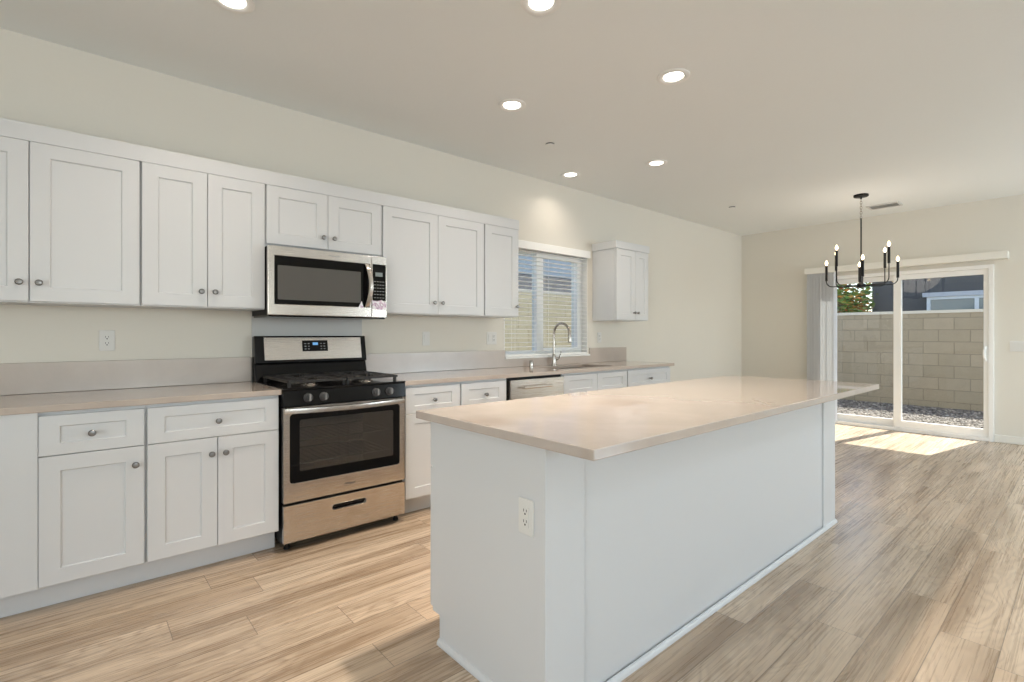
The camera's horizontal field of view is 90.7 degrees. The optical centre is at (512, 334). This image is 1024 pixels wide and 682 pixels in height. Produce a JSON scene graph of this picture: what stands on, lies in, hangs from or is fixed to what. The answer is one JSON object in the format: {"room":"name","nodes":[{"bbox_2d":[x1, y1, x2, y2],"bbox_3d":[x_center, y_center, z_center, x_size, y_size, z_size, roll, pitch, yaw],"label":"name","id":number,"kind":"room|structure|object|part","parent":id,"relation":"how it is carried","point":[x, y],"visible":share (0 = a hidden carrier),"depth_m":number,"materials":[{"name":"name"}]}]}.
{"room":"kitchen","nodes":[
{"label":"kitchen","id":0,"kind":"room"},
{"bbox_2d":[0,28,741,381],"bbox_3d":[-0.998,-0.163,4.028,12.320,2.766,0.150,0,0,-41],"label":"wall","id":1,"kind":"structure","parent":0,"point":[694,323],"depth_m":3.65,"materials":[{"name":"paint"}]},
{"bbox_2d":[0,136,139,307],"bbox_3d":[-2.370,-0.532,2.497,0.836,0.761,0.355,0,0,-41],"label":"upper cabinet","id":2,"kind":"object","parent":1,"relation":"attached to","point":[70,218],"visible":1,"depth_m":2.48,"materials":[{"name":"grey paint"}]},
{"bbox_3d":[-2.440,-0.535,2.257,0.404,0.754,0.020,0,0,-41],"label":"door","id":3,"kind":"part","parent":2,"relation":"part of","materials":[{"name":"grey paint"}]},
{"bbox_3d":[-2.294,-0.246,2.349,0.030,0.030,0.032,0,0,-41],"label":"knob","id":4,"kind":"part","parent":2,"relation":"part of","materials":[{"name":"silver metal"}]},
{"bbox_3d":[-2.243,-0.246,2.393,0.030,0.030,0.032,0,0,-41],"label":"knob","id":5,"kind":"part","parent":2,"relation":"part of","materials":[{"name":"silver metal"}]},
{"bbox_2d":[99,330,114,350],"bbox_3d":[-2.264,0.033,2.821,0.070,0.115,0.009,0,0,-41],"label":"wall outlet","id":6,"kind":"object","parent":1,"relation":"attached to","point":[106,337],"visible":1,"depth_m":2.82,"materials":[{"name":"white plastic"}]},
{"bbox_2d":[103,335,110,345],"bbox_3d":[-2.262,0.033,2.819,0.033,0.066,0.002,0,0,-41],"label":"receptacle","id":7,"kind":"object","parent":6,"relation":"attached to","point":[106,338],"depth_m":2.82,"materials":[{"name":"grey plastic"}]},
{"bbox_2d":[0,357,250,394],"bbox_3d":[-2.535,0.225,2.577,2.196,0.160,0.020,0,0,-41],"label":"backsplash","id":8,"kind":"structure","parent":1,"relation":"attached to","point":[36,377],"depth_m":2.84,"materials":[{"name":"stone"}]},
{"bbox_2d":[137,162,264,310],"bbox_3d":[-1.823,-0.532,2.973,0.610,0.761,0.355,0,0,-41],"label":"upper cabinet","id":9,"kind":"object","parent":1,"relation":"attached to","point":[202,235],"visible":1,"depth_m":2.84,"materials":[{"name":"grey paint"}]},
{"bbox_3d":[-1.848,-0.535,2.771,0.300,0.754,0.020,0,0,-41],"label":"door","id":10,"kind":"part","parent":9,"relation":"part of","materials":[{"name":"grey paint"}]},
{"bbox_3d":[-1.620,-0.535,2.970,0.300,0.754,0.020,0,0,-41],"label":"door","id":11,"kind":"part","parent":9,"relation":"part of","materials":[{"name":"grey paint"}]},
{"bbox_2d":[0,118,518,229],"bbox_3d":[-1.373,-0.955,3.386,3.508,0.084,0.324,0,0,-41],"label":"crown molding","id":12,"kind":"structure","parent":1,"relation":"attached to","point":[9,128],"depth_m":2.90,"materials":[{"name":"grey paint"}]},
{"bbox_2d":[265,184,380,256],"bbox_3d":[-1.304,-0.725,3.425,0.765,0.375,0.355,0,0,-41],"label":"upper cabinet","id":13,"kind":"object","parent":1,"relation":"attached to","point":[293,218],"visible":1,"depth_m":3.28,"materials":[{"name":"grey paint"}]},
{"bbox_3d":[-1.359,-0.734,3.197,0.374,0.356,0.020,0,0,-41],"label":"door","id":14,"kind":"part","parent":13,"relation":"part of","materials":[{"name":"grey paint"}]},
{"bbox_2d":[252,245,386,319],"bbox_3d":[-1.275,-0.322,3.384,0.768,0.428,0.447,0,0,-41],"label":"microwave","id":15,"kind":"object","parent":13,"relation":"attached to","point":[300,283],"visible":1,"depth_m":3.23,"materials":[{"name":"silver metal"}]},
{"bbox_3d":[-0.961,-0.330,3.395,0.058,0.288,0.032,0,0,32],"label":"handle","id":16,"kind":"part","parent":15,"relation":"part of","materials":[{"name":"silver metal"}]},
{"bbox_3d":[-0.924,-0.326,3.482,0.110,0.417,0.028,0,0,-41],"label":"control frame","id":17,"kind":"part","parent":15,"relation":"part of","materials":[{"name":"silver metal"}]},
{"bbox_3d":[-1.074,-0.734,3.446,0.376,0.356,0.020,0,0,-41],"label":"door","id":18,"kind":"part","parent":13,"relation":"part of","materials":[{"name":"grey paint"}]},
{"bbox_2d":[422,332,429,345],"bbox_3d":[-0.713,0.033,4.169,0.070,0.115,0.011,0,0,-41],"label":"light switch","id":19,"kind":"object","parent":1,"relation":"attached to","point":[425,335],"visible":1,"depth_m":4.17,"materials":[{"name":"white plastic"}]},
{"bbox_2d":[381,206,483,316],"bbox_3d":[-0.671,-0.532,3.975,0.911,0.761,0.355,0,0,-41],"label":"upper cabinet","id":20,"kind":"object","parent":1,"relation":"attached to","point":[435,263],"visible":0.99,"depth_m":3.83,"materials":[{"name":"grey paint"}]},
{"bbox_3d":[-0.750,-0.535,3.728,0.454,0.754,0.020,0,0,-41],"label":"door","id":21,"kind":"part","parent":20,"relation":"part of","materials":[{"name":"grey paint"}]},
{"bbox_3d":[-0.409,-0.535,4.024,0.442,0.754,0.020,0,0,-41],"label":"door","id":22,"kind":"part","parent":20,"relation":"part of","materials":[{"name":"grey paint"}]},
{"bbox_2d":[487,332,496,344],"bbox_3d":[-0.191,0.033,4.624,0.116,0.115,0.011,0,0,-41],"label":"wall outlet","id":23,"kind":"object","parent":1,"relation":"attached to","point":[491,336],"visible":1,"depth_m":4.62,"materials":[{"name":"white plastic"}]},
{"bbox_2d":[365,347,625,373],"bbox_3d":[0.103,0.225,4.873,3.254,0.160,0.020,0,0,-41],"label":"backsplash","id":24,"kind":"structure","parent":1,"relation":"attached to","point":[389,363],"depth_m":4.39,"materials":[{"name":"stone"}]},
{"bbox_2d":[474,224,518,317],"bbox_3d":[-0.184,-0.532,4.400,0.380,0.761,0.355,0,0,-41],"label":"upper cabinet","id":25,"kind":"object","parent":1,"relation":"attached to","point":[500,243],"visible":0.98,"depth_m":4.29,"materials":[{"name":"grey paint"}]},
{"bbox_2d":[504,248,589,358],"bbox_3d":[0.335,-0.318,5.167,1.204,1.094,0.173,0,0,-41],"label":"window","id":26,"kind":"structure","parent":1,"relation":"in","point":[580,320],"depth_m":5.31,"materials":[{"name":"white plastic"}]},
{"bbox_3d":[0.359,0.220,5.141,1.202,0.018,0.102,0,0,-41],"label":"sill","id":27,"kind":"part","parent":26,"relation":"part of","materials":[{"name":"white plastic"}]},
{"bbox_2d":[505,240,590,356],"bbox_3d":[0.363,-0.347,5.126,1.202,1.110,0.091,0,0,-41],"label":"window blind","id":28,"kind":"object","parent":26,"relation":"attached to","point":[522,244],"visible":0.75,"depth_m":5.13,"materials":[{"name":"white"}]},
{"bbox_3d":[0.347,0.199,5.137,1.168,0.018,0.050,0,0,-41],"label":"rail","id":29,"kind":"part","parent":28,"relation":"part of","materials":[{"name":"white"}]},
{"bbox_3d":[0.483,-0.325,5.308,0.655,1.000,0.015,0,0,-41],"label":"sash","id":30,"kind":"part","parent":26,"relation":"part of","materials":[{"name":"white plastic"}]},
{"bbox_2d":[597,332,600,342],"bbox_3d":[0.966,0.033,5.632,0.070,0.115,0.009,0,0,-41],"label":"wall outlet","id":31,"kind":"object","parent":1,"relation":"attached to","point":[598,333],"visible":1,"depth_m":5.62,"materials":[{"name":"white plastic"}]},
{"bbox_2d":[592,240,648,321],"bbox_3d":[1.214,-0.572,5.617,0.608,0.840,0.355,0,0,-41],"label":"upper cabinet","id":32,"kind":"object","parent":1,"relation":"attached to","point":[619,276],"depth_m":5.47,"materials":[{"name":"grey paint"}]},
{"bbox_3d":[1.206,-0.953,5.626,0.608,0.078,0.330,0,0,-41],"label":"cabinet riser","id":33,"kind":"part","parent":32,"relation":"part of","materials":[{"name":"white wood"}]},
{"bbox_3d":[1.212,-0.535,5.435,0.330,0.754,0.020,0,0,-41],"label":"door","id":34,"kind":"part","parent":32,"relation":"part of","materials":[{"name":"grey paint"}]},
{"bbox_3d":[1.430,-0.535,5.624,0.242,0.754,0.020,0,0,-41],"label":"door","id":35,"kind":"part","parent":32,"relation":"part of","materials":[{"name":"grey paint"}]},
{"bbox_2d":[0,0,1023,235],"bbox_3d":[1.546,-1.671,1.105,12.320,0.250,7.900,0,0,-41],"label":"ceiling","id":36,"kind":"structure","parent":0,"point":[786,112],"depth_m":3.12,"materials":[{"name":"paint"}]},
{"bbox_2d":[211,0,254,13],"bbox_3d":[-1.296,-1.541,2.336,0.190,0.008,0.190,0,0,-41],"label":"recessed light","id":37,"kind":"object","parent":36,"relation":"in","point":[234,6],"visible":1,"depth_m":2.37,"materials":[{"name":"white plastic"}]},
{"bbox_2d":[498,99,525,111],"bbox_3d":[-0.004,-1.541,3.404,0.190,0.008,0.190,0,0,-41],"label":"recessed light","id":38,"kind":"object","parent":36,"relation":"in","point":[510,105],"visible":1,"depth_m":3.40,"materials":[{"name":"white"}]},
{"bbox_2d":[521,0,560,15],"bbox_3d":[0.131,-1.541,2.349,0.190,0.008,0.190,0,0,-41],"label":"recessed light","id":39,"kind":"object","parent":36,"relation":"in","point":[533,7],"visible":1,"depth_m":2.38,"materials":[{"name":"white"}]},
{"bbox_2d":[545,142,554,146],"bbox_3d":[0.303,-1.539,4.100,0.082,0.013,0.082,0,0,-41],"label":"sprinkler","id":40,"kind":"object","parent":36,"relation":"attached to","point":[550,144],"visible":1,"depth_m":4.08,"materials":[{"name":"grey"}]},
{"bbox_2d":[561,171,579,177],"bbox_3d":[0.559,-1.541,4.882,0.190,0.008,0.190,0,0,-41],"label":"recessed light","id":41,"kind":"object","parent":36,"relation":"in","point":[571,174],"visible":1,"depth_m":4.87,"materials":[{"name":"white"}]},
{"bbox_2d":[646,159,666,166],"bbox_3d":[1.296,-1.541,4.555,0.190,0.008,0.190,0,0,-41],"label":"recessed light","id":42,"kind":"object","parent":36,"relation":"in","point":[659,162],"visible":1,"depth_m":4.55,"materials":[{"name":"white"}]},
{"bbox_2d":[657,68,689,84],"bbox_3d":[0.963,-1.541,3.028,0.190,0.008,0.190,0,0,-41],"label":"recessed light","id":43,"kind":"object","parent":36,"relation":"in","point":[671,76],"visible":1,"depth_m":3.02,"materials":[{"name":"white"}]},
{"bbox_2d":[825,193,899,287],"bbox_3d":[3.856,-1.030,5.595,0.652,1.030,0.653,0,0,-41],"label":"chandelier","id":44,"kind":"object","parent":36,"relation":"hanging from","point":[860,284],"visible":1,"depth_m":5.56,"materials":[{"name":"black metal"}]},
{"bbox_3d":[3.675,-0.641,5.553,0.290,0.208,0.010,0,0,-13],"label":"arm","id":45,"kind":"part","parent":44,"relation":"part of","materials":[{"name":"black metal"}]},
{"bbox_3d":[3.856,-0.924,5.595,0.015,0.729,0.015,0,0,-41],"label":"rod","id":46,"kind":"part","parent":44,"relation":"part of","materials":[{"name":"black metal"}]},
{"bbox_3d":[3.897,-0.641,5.415,0.010,0.208,0.290,0,0,-13],"label":"arm","id":47,"kind":"part","parent":44,"relation":"part of","materials":[{"name":"black metal"}]},
{"bbox_3d":[4.013,-0.573,5.497,0.290,0.073,0.010,0,0,32],"label":"arm","id":48,"kind":"part","parent":44,"relation":"part of","materials":[{"name":"black metal"}]},
{"bbox_2d":[866,201,902,209],"bbox_3d":[4.444,-1.540,6.047,0.230,0.012,0.320,0,0,-41],"label":"ceiling vent","id":49,"kind":"object","parent":36,"relation":"in","point":[897,203],"visible":1,"depth_m":6.02,"materials":[{"name":"grey metal"}]},
{"bbox_2d":[0,424,1023,681],"bbox_3d":[1.546,1.280,1.105,12.320,0.120,7.900,0,0,-41],"label":"floor","id":50,"kind":"structure","parent":0,"point":[919,576],"depth_m":2.23,"materials":[{"name":"brown wood"}]},
{"bbox_2d":[0,413,37,617],"bbox_3d":[-2.709,0.778,2.021,1.204,0.882,0.628,0,0,-41],"label":"base cabinet","id":51,"kind":"object","parent":50,"relation":"on","point":[19,432],"visible":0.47,"depth_m":2.15,"materials":[{"name":"grey paint"}]},
{"bbox_2d":[0,382,281,415],"bbox_3d":[-2.328,0.321,2.341,2.198,0.030,0.647,0,0,-41],"label":"countertop","id":52,"kind":"structure","parent":51,"relation":"on","point":[92,399],"depth_m":2.50,"materials":[{"name":"stone"}]},
{"bbox_2d":[37,405,144,608],"bbox_3d":[-2.103,0.778,2.527,0.384,0.882,0.660,0,0,-41],"label":"base cabinet","id":53,"kind":"object","parent":50,"relation":"on","point":[91,462],"visible":0.99,"depth_m":2.30,"materials":[{"name":"grey paint"}]},
{"bbox_3d":[-1.913,0.442,2.311,0.370,0.174,0.020,0,0,-41],"label":"drawer","id":54,"kind":"part","parent":53,"relation":"part of","materials":[{"name":"grey paint"}]},
{"bbox_3d":[-1.913,0.815,2.311,0.370,0.564,0.020,0,0,-41],"label":"door","id":55,"kind":"part","parent":53,"relation":"part of","materials":[{"name":"grey paint"}]},
{"bbox_3d":[-1.901,0.444,2.286,0.030,0.030,0.032,0,0,-41],"label":"knob","id":56,"kind":"part","parent":53,"relation":"part of","materials":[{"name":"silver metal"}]},
{"bbox_3d":[-1.782,0.616,2.390,0.030,0.030,0.032,0,0,-41],"label":"knob","id":57,"kind":"part","parent":53,"relation":"part of","materials":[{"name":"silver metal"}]},
{"bbox_2d":[144,395,278,580],"bbox_3d":[-1.728,0.778,2.853,0.608,0.882,0.660,0,0,-41],"label":"base cabinet","id":58,"kind":"object","parent":50,"relation":"on","point":[212,466],"visible":1,"depth_m":2.61,"materials":[{"name":"grey paint"}]},
{"bbox_3d":[-1.653,0.815,2.537,0.296,0.564,0.020,0,0,-41],"label":"door","id":59,"kind":"part","parent":58,"relation":"part of","materials":[{"name":"grey paint"}]},
{"bbox_3d":[-1.539,0.442,2.636,0.597,0.174,0.020,0,0,-41],"label":"drawer","id":60,"kind":"part","parent":58,"relation":"part of","materials":[{"name":"grey paint"}]},
{"bbox_3d":[-1.521,0.446,2.617,0.030,0.030,0.032,0,0,-41],"label":"knob","id":61,"kind":"part","parent":58,"relation":"part of","materials":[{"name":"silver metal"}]},
{"bbox_3d":[-1.426,0.815,2.734,0.298,0.564,0.020,0,0,-41],"label":"door","id":62,"kind":"part","parent":58,"relation":"part of","materials":[{"name":"grey paint"}]},
{"bbox_2d":[252,316,405,549],"bbox_3d":[-1.185,0.547,3.285,0.761,1.344,0.724,0,0,-41],"label":"gas range","id":63,"kind":"object","parent":50,"relation":"on","point":[341,429],"depth_m":3.22,"materials":[{"name":"silver metal"}]},
{"bbox_3d":[-1.422,0.098,3.557,0.758,0.445,0.004,0,0,-41],"label":"range wall panel","id":64,"kind":"part","parent":63,"relation":"part of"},
{"bbox_3d":[-1.162,0.361,2.885,0.052,0.052,0.033,0,0,-41],"label":"burner knob","id":65,"kind":"part","parent":63,"relation":"part of","materials":[{"name":"grey metal"}]},
{"bbox_3d":[-1.232,0.297,3.063,0.099,0.012,0.100,0,0,-41],"label":"burner","id":66,"kind":"part","parent":63,"relation":"part of","materials":[{"name":"silver metal"}]},
{"bbox_3d":[-1.379,0.094,3.523,0.662,0.148,0.059,0,0,-41],"label":"console plate","id":67,"kind":"part","parent":63,"relation":"part of","materials":[{"name":"silver metal"}]},
{"bbox_3d":[-1.382,0.077,3.523,0.174,0.074,0.048,0,0,-41],"label":"clock panel","id":68,"kind":"part","parent":63,"relation":"part of","materials":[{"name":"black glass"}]},
{"bbox_3d":[-1.094,0.361,2.945,0.052,0.052,0.033,0,0,-41],"label":"burner knob","id":69,"kind":"part","parent":63,"relation":"part of","materials":[{"name":"grey metal"}]},
{"bbox_2d":[255,378,404,390],"bbox_3d":[-1.174,0.309,3.272,0.762,0.012,0.570,0,0,-41],"label":"cooktop","id":70,"kind":"object","parent":63,"relation":"in","point":[357,384],"depth_m":3.12,"materials":[{"name":"black metal"}]},
{"bbox_3d":[-1.010,1.062,3.079,0.748,0.208,0.014,0,0,-41],"label":"drawer","id":71,"kind":"part","parent":63,"relation":"part of","materials":[{"name":"silver metal"}]},
{"bbox_3d":[-1.007,0.360,3.078,0.760,0.089,0.072,0,0,-41],"label":"control panel","id":72,"kind":"part","parent":63,"relation":"part of","materials":[{"name":"black metal"}]},
{"bbox_3d":[-0.997,1.062,3.062,0.752,0.208,0.030,0,0,-41],"label":"storage drawer","id":73,"kind":"part","parent":63,"relation":"part of","materials":[{"name":"silver metal"}]},
{"bbox_2d":[282,397,404,503],"bbox_3d":[-0.981,0.677,3.044,0.752,0.533,0.094,0,0,-41],"label":"oven","id":74,"kind":"object","parent":63,"relation":"in","point":[327,482],"depth_m":3.00,"materials":[{"name":"metal"}]},
{"bbox_2d":[300,413,391,468],"bbox_3d":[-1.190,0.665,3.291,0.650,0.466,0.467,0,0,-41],"label":"oven window","id":75,"kind":"structure","parent":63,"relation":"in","point":[331,440],"depth_m":3.48,"materials":[{"name":"black glass"}]},
{"bbox_3d":[-0.849,0.361,3.159,0.052,0.052,0.033,0,0,-41],"label":"burner knob","id":76,"kind":"part","parent":63,"relation":"part of","materials":[{"name":"grey metal"}]},
{"bbox_3d":[-0.779,0.361,3.219,0.052,0.052,0.033,0,0,-41],"label":"burner knob","id":77,"kind":"part","parent":63,"relation":"part of","materials":[{"name":"grey metal"}]},
{"bbox_2d":[402,382,459,512],"bbox_3d":[-0.739,0.778,3.714,0.454,0.882,0.660,0,0,-41],"label":"base cabinet","id":78,"kind":"object","parent":50,"relation":"on","point":[417,479],"visible":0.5,"depth_m":3.44,"materials":[{"name":"grey paint"}]},
{"bbox_3d":[-0.550,0.815,3.497,0.439,0.564,0.020,0,0,-41],"label":"door","id":79,"kind":"part","parent":78,"relation":"part of","materials":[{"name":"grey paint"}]},
{"bbox_3d":[-0.550,0.442,3.497,0.439,0.174,0.020,0,0,-41],"label":"drawer","id":80,"kind":"part","parent":78,"relation":"part of","materials":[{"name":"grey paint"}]},
{"bbox_2d":[459,378,505,405],"bbox_3d":[-0.400,0.778,4.009,0.446,0.882,0.660,0,0,-41],"label":"base cabinet","id":81,"kind":"object","parent":50,"relation":"on","point":[490,390],"visible":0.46,"depth_m":3.77,"materials":[{"name":"grey paint"}]},
{"bbox_2d":[506,374,563,399],"bbox_3d":[0.016,0.778,4.348,0.621,0.882,0.679,0,0,-41],"label":"dishwasher","id":82,"kind":"object","parent":50,"relation":"on","point":[544,385],"visible":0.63,"depth_m":4.09,"materials":[{"name":"silver metal"}]},
{"bbox_3d":[0.201,0.420,4.090,0.310,0.022,0.047,0,0,-41],"label":"handle","id":83,"kind":"part","parent":82,"relation":"part of","materials":[{"name":"silver metal"}]},
{"bbox_2d":[561,369,626,393],"bbox_3d":[0.584,0.778,4.865,0.910,0.882,0.660,0,0,-41],"label":"base cabinet","id":84,"kind":"object","parent":50,"relation":"on","point":[598,380],"visible":0.08,"depth_m":4.61,"materials":[{"name":"grey paint"}]},
{"bbox_3d":[0.602,0.442,4.500,0.443,0.174,0.020,0,0,-41],"label":"drawer","id":85,"kind":"part","parent":84,"relation":"part of","materials":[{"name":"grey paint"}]},
{"bbox_3d":[0.941,0.442,4.795,0.448,0.174,0.020,0,0,-41],"label":"drawer","id":86,"kind":"part","parent":84,"relation":"part of","materials":[{"name":"grey paint"}]},
{"bbox_2d":[431,400,837,681],"bbox_3d":[0.870,0.779,2.674,2.664,0.882,0.713,0,0,-41],"label":"kitchen island","id":87,"kind":"object","parent":50,"relation":"on","point":[628,553],"visible":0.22,"depth_m":1.89,"materials":[{"name":"grey paint"}]},
{"bbox_3d":[-0.082,0.442,2.263,0.653,0.174,0.020,0,0,-41],"label":"drawer","id":88,"kind":"part","parent":87,"relation":"part of","materials":[{"name":"grey paint"}]},
{"bbox_3d":[-0.082,0.815,2.263,0.653,0.564,0.020,0,0,-41],"label":"door","id":89,"kind":"part","parent":87,"relation":"part of","materials":[{"name":"grey paint"}]},
{"bbox_3d":[-0.105,0.779,1.802,0.020,0.882,0.635,0,0,-41],"label":"panel","id":90,"kind":"part","parent":87,"relation":"part of","materials":[{"name":"grey paint"}]},
{"bbox_2d":[519,496,533,536],"bbox_3d":[0.042,0.580,1.610,0.009,0.115,0.070,0,0,-41],"label":"island outlet","id":91,"kind":"object","parent":87,"relation":"attached to","point":[526,506],"visible":1,"depth_m":1.60,"materials":[{"name":"white plastic"}]},
{"bbox_2d":[522,505,528,528],"bbox_3d":[0.040,0.580,1.608,0.002,0.066,0.033,0,0,-41],"label":"receptacle","id":92,"kind":"object","parent":91,"relation":"attached to","point":[525,508],"depth_m":1.61,"materials":[{"name":"grey plastic"}]},
{"bbox_3d":[0.905,1.208,2.634,2.664,0.022,0.606,0,0,-41],"label":"shoe molding","id":93,"kind":"part","parent":87,"relation":"part of","materials":[{"name":"grey paint"}]},
{"bbox_2d":[416,375,878,460],"bbox_3d":[0.939,0.322,2.584,2.723,0.031,0.924,0,0,-41],"label":"island countertop","id":94,"kind":"structure","parent":87,"relation":"on","point":[595,425],"depth_m":2.01,"materials":[{"name":"stone"}]},
{"bbox_3d":[1.079,0.778,2.421,2.244,0.882,0.010,0,0,-41],"label":"panel","id":95,"kind":"part","parent":87,"relation":"part of","materials":[{"name":"grey paint"}]},
{"bbox_2d":[626,366,669,386],"bbox_3d":[1.216,0.778,5.416,0.767,0.882,0.660,0,0,-41],"label":"base cabinet","id":96,"kind":"object","parent":50,"relation":"on","point":[652,375],"visible":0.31,"depth_m":5.17,"materials":[{"name":"grey paint"}]},
{"bbox_2d":[387,361,673,385],"bbox_3d":[0.308,0.321,4.636,3.256,0.030,0.647,0,0,-41],"label":"countertop","id":97,"kind":"structure","parent":96,"relation":"on","point":[415,378],"depth_m":4.19,"materials":[{"name":"stone"}]},
{"bbox_2d":[551,322,571,364],"bbox_3d":[0.507,0.092,5.002,0.124,0.428,0.261,0,0,-41],"label":"kitchen faucet","id":98,"kind":"object","parent":97,"relation":"on","point":[554,358],"visible":0.99,"depth_m":5.04,"materials":[{"name":"silver metal"}]},
{"bbox_2d":[742,194,1023,436],"bbox_3d":[6.185,-0.163,5.044,0.150,2.766,7.750,0,0,-41],"label":"wall","id":99,"kind":"structure","parent":0,"point":[774,263],"depth_m":6.57,"materials":[{"name":"paint"}]},
{"bbox_2d":[805,264,858,380],"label":"vertical blind","id":100,"kind":"object","parent":99,"relation":"attached to","point":[821,330],"depth_m":6.97,"materials":[{"name":"white paint"}]},
{"bbox_2d":[835,264,993,441],"bbox_3d":[4.894,0.210,6.454,0.186,2.020,1.827,0,0,-41],"label":"door","id":101,"kind":"structure","parent":99,"relation":"in","point":[895,424],"depth_m":6.20,"materials":[{"name":"white plastic"}]},
{"bbox_3d":[4.649,0.210,6.778,0.040,1.928,0.924,0,0,-41],"label":"fixed panel","id":102,"kind":"part","parent":101,"relation":"part of","materials":[{"name":"clear glass"}]},
{"bbox_3d":[5.156,0.210,6.119,0.040,1.928,0.886,0,0,-41],"label":"sliding panel","id":103,"kind":"part","parent":101,"relation":"part of","materials":[{"name":"clear glass"}]},
{"bbox_3d":[5.397,0.220,5.774,0.054,0.200,0.033,0,0,-31],"label":"handle","id":104,"kind":"part","parent":101,"relation":"part of","materials":[{"name":"white plastic"}]},
{"bbox_2d":[864,250,1008,270],"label":"rail","id":105,"kind":"object","parent":99,"relation":"attached to","point":[996,255],"depth_m":6.00,"materials":[{"name":"white paint"}]},
{"bbox_2d":[994,434,1023,444],"bbox_3d":[7.012,1.176,3.968,0.013,0.087,4.701,0,0,-41],"label":"baseboard","id":106,"kind":"structure","parent":99,"relation":"attached to","point":[997,438],"depth_m":5.64,"materials":[{"name":"white paint"}]},
{"bbox_2d":[1010,341,1023,351],"bbox_3d":[5.605,0.130,5.587,0.011,0.115,0.162,0,0,-41],"label":"light switch","id":107,"kind":"object","parent":99,"relation":"attached to","point":[1018,346],"visible":1,"depth_m":5.60,"materials":[{"name":"white plastic"}]},
{"label":"outside","id":108,"kind":"structure","parent":0,"visible":0},
{"bbox_3d":[4.980,1.433,7.806,44.000,0.175,50.000,0,0,-41],"label":"ground","id":109,"kind":"structure","parent":108,"visible":0},
{"bbox_2d":[505,289,570,350],"bbox_3d":[-1.141,0.328,6.598,15.180,2.025,0.216,0,0,-41],"label":"wall","id":110,"kind":"structure","parent":109,"relation":"on","point":[559,342],"depth_m":7.87,"materials":[{"name":"beige"}]},
{"bbox_2d":[518,253,570,292],"bbox_3d":[1.563,-2.020,17.825,10.800,6.720,7.200,0,0,-41],"label":"house","id":111,"kind":"structure","parent":109,"relation":"on","point":[519,256],"depth_m":13.87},
{"bbox_2d":[837,282,877,312],"bbox_3d":[7.022,-0.226,11.494,1.996,3.139,1.852,0,0,-41],"label":"tree","id":112,"kind":"object","parent":109,"relation":"on","point":[846,301],"visible":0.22,"depth_m":10.98,"materials":[{"name":"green plant"}]},
{"bbox_2d":[837,309,983,410],"bbox_3d":[8.291,0.463,7.506,0.230,1.755,11.200,0,0,-41],"label":"wall","id":113,"kind":"structure","parent":109,"relation":"on","point":[943,361],"depth_m":8.75,"materials":[{"name":"beige"}]},
{"bbox_2d":[837,399,983,428],"bbox_3d":[6.824,1.277,6.694,2.978,0.134,9.900,0,0,-41],"label":"gravel","id":114,"kind":"object","parent":109,"relation":"on","point":[935,415],"visible":0.3,"depth_m":7.89,"materials":[{"name":"grey gravel"}]},
{"bbox_2d":[872,275,983,311],"bbox_3d":[12.854,-1.670,9.423,4.800,6.020,10.100,0,0,-41],"label":"house","id":115,"kind":"structure","parent":109,"relation":"on","point":[956,292],"depth_m":10.77,"materials":[{"name":"grey paint"}]},
{"bbox_3d":[9.466,-0.848,10.215,0.070,0.093,1.863,0,0,-41],"label":"window trim","id":116,"kind":"part","parent":115,"relation":"part of","materials":[{"name":"grey paint"}]},
{"bbox_3d":[9.479,-0.255,10.238,0.010,1.050,1.640,0,0,-41],"label":"pane","id":117,"kind":"part","parent":115,"relation":"part of","materials":[{"name":"clear glass"}]}
]}

